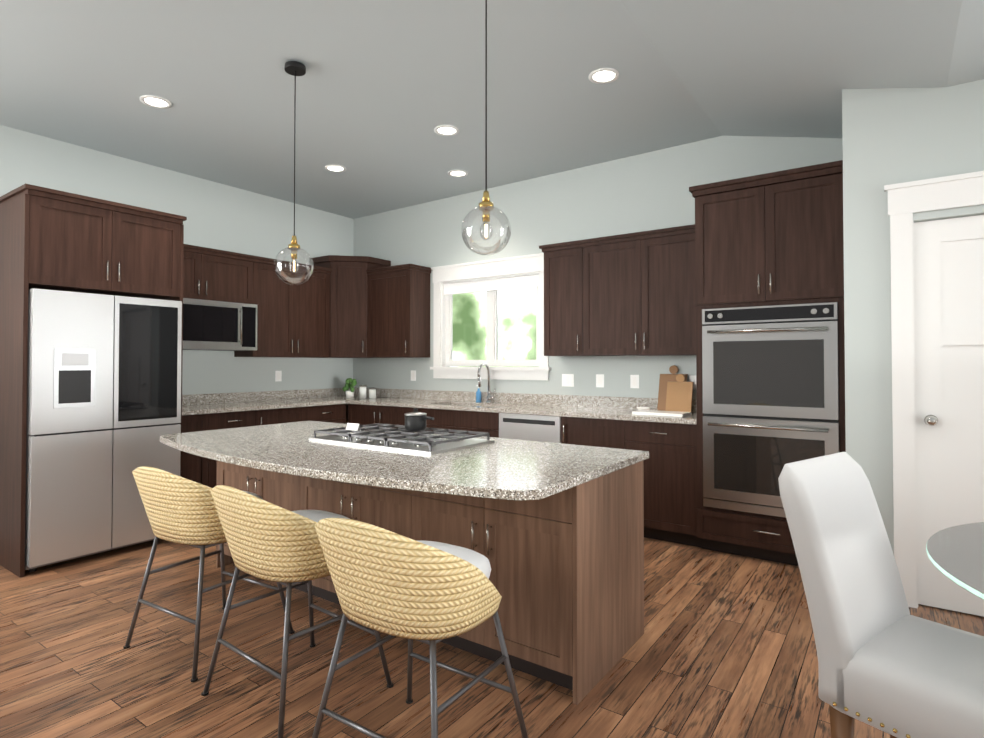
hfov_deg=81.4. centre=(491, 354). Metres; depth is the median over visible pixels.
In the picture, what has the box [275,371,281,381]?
electrical outlet
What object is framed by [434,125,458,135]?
recessed light
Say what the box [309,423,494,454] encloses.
cooktop
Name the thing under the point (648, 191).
wall
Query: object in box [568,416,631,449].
base cabinet
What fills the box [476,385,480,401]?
soap bottle
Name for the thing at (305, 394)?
backsplash
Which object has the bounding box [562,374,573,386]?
electrical outlet
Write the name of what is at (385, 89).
ceiling
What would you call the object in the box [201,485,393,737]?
stool
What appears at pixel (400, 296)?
upper cabinet
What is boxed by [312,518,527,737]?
stool
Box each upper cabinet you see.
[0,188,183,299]
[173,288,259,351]
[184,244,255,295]
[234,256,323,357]
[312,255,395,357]
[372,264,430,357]
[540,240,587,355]
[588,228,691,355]
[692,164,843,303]
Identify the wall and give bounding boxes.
[0,125,353,423]
[353,136,842,398]
[842,79,983,553]
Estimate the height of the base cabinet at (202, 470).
0.880 m
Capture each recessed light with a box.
[140,95,171,108]
[325,165,345,171]
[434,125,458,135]
[448,170,467,176]
[588,68,618,83]
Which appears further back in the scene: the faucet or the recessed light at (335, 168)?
the faucet
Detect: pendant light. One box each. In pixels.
[274,61,313,284]
[461,0,510,255]
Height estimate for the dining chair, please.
0.985 m
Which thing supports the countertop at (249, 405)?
on the base cabinet at (202, 470)
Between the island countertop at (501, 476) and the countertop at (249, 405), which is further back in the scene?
the countertop at (249, 405)
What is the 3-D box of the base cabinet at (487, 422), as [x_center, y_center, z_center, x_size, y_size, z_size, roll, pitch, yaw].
[-0.200,0.954,5.517,1.059,0.880,0.606,-1,-1,35]
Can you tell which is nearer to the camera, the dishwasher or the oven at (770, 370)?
the oven at (770, 370)
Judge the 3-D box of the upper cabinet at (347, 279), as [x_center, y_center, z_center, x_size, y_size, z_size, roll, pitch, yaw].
[-1.612,-0.521,6.502,0.667,1.120,0.667,-1,-1,35]
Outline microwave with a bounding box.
[183,298,256,350]
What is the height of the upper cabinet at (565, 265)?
0.950 m
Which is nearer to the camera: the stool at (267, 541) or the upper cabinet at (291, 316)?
the stool at (267, 541)
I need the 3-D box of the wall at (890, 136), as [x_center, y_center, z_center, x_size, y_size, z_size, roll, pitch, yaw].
[3.656,-0.247,2.179,3.940,3.170,0.120,-1,-1,35]
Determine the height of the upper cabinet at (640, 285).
0.950 m
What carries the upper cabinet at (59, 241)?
attached to the wall at (219, 216)
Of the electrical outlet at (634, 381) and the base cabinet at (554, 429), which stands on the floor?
the base cabinet at (554, 429)
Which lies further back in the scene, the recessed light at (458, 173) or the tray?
the recessed light at (458, 173)
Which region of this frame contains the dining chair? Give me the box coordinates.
[778,452,983,737]
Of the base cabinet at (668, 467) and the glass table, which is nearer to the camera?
the glass table
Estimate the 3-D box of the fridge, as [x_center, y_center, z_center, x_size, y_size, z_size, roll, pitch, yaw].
[-2.897,0.488,4.101,0.847,1.765,0.894,-1,-1,35]
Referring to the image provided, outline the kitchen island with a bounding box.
[216,456,647,704]
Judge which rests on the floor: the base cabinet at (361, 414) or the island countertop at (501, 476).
the base cabinet at (361, 414)
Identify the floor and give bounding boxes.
[0,537,983,737]
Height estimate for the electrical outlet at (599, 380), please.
0.115 m
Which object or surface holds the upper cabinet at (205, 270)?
attached to the wall at (219, 216)
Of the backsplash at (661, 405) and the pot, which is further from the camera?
the backsplash at (661, 405)
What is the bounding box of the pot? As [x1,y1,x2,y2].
[404,408,433,430]
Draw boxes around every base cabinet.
[178,412,219,487]
[216,412,263,485]
[264,408,299,424]
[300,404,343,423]
[344,404,413,427]
[418,404,499,437]
[500,412,567,443]
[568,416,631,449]
[632,420,691,545]
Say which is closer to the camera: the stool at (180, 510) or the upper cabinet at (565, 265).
the stool at (180, 510)
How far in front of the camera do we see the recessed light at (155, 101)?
3.87 m
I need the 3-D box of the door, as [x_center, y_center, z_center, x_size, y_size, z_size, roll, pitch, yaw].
[2.628,0.209,2.867,1.070,2.279,0.168,-1,-1,35]
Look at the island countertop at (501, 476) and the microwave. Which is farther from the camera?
the microwave
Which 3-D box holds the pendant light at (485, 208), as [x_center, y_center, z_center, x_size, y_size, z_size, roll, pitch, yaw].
[-0.026,-1.084,2.580,0.224,1.282,0.224,-1,-1,35]
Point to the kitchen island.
(553, 533)
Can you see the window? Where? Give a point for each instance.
(528, 318)
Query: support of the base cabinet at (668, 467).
on the floor
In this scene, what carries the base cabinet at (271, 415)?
on the floor
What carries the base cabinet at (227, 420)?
on the floor
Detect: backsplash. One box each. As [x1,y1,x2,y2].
[181,388,351,403]
[352,388,691,411]
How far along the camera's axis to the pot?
3.25 m
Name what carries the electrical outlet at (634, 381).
attached to the wall at (648, 191)
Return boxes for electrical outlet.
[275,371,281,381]
[411,370,415,380]
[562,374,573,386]
[596,374,603,386]
[630,375,638,387]
[689,375,695,389]
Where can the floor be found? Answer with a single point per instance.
(724, 646)
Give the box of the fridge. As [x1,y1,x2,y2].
[25,288,181,571]
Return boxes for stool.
[123,466,294,681]
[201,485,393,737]
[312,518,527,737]
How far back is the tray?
4.35 m
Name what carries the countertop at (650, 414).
on the base cabinet at (668, 467)
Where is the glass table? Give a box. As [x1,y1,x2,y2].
[926,522,983,599]
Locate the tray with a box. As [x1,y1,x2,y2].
[632,407,690,416]
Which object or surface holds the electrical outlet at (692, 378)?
attached to the wall at (648, 191)
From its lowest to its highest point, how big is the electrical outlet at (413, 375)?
0.115 m
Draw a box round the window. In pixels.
[450,287,535,366]
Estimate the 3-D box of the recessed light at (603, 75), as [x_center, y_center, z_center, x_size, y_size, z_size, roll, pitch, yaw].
[0.697,-1.731,3.562,0.190,0.008,0.190,-1,-1,35]
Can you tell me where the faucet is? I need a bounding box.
[477,362,495,402]
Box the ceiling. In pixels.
[0,0,983,218]
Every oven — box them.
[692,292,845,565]
[702,302,838,517]
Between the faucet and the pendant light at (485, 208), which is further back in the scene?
the faucet
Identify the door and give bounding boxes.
[884,171,983,616]
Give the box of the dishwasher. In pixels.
[499,413,560,442]
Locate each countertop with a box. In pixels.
[160,421,648,515]
[181,396,375,415]
[348,396,691,423]
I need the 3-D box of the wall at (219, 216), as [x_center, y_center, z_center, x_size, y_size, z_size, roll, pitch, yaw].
[-4.100,-0.222,3.690,0.150,3.170,8.130,-1,-1,35]

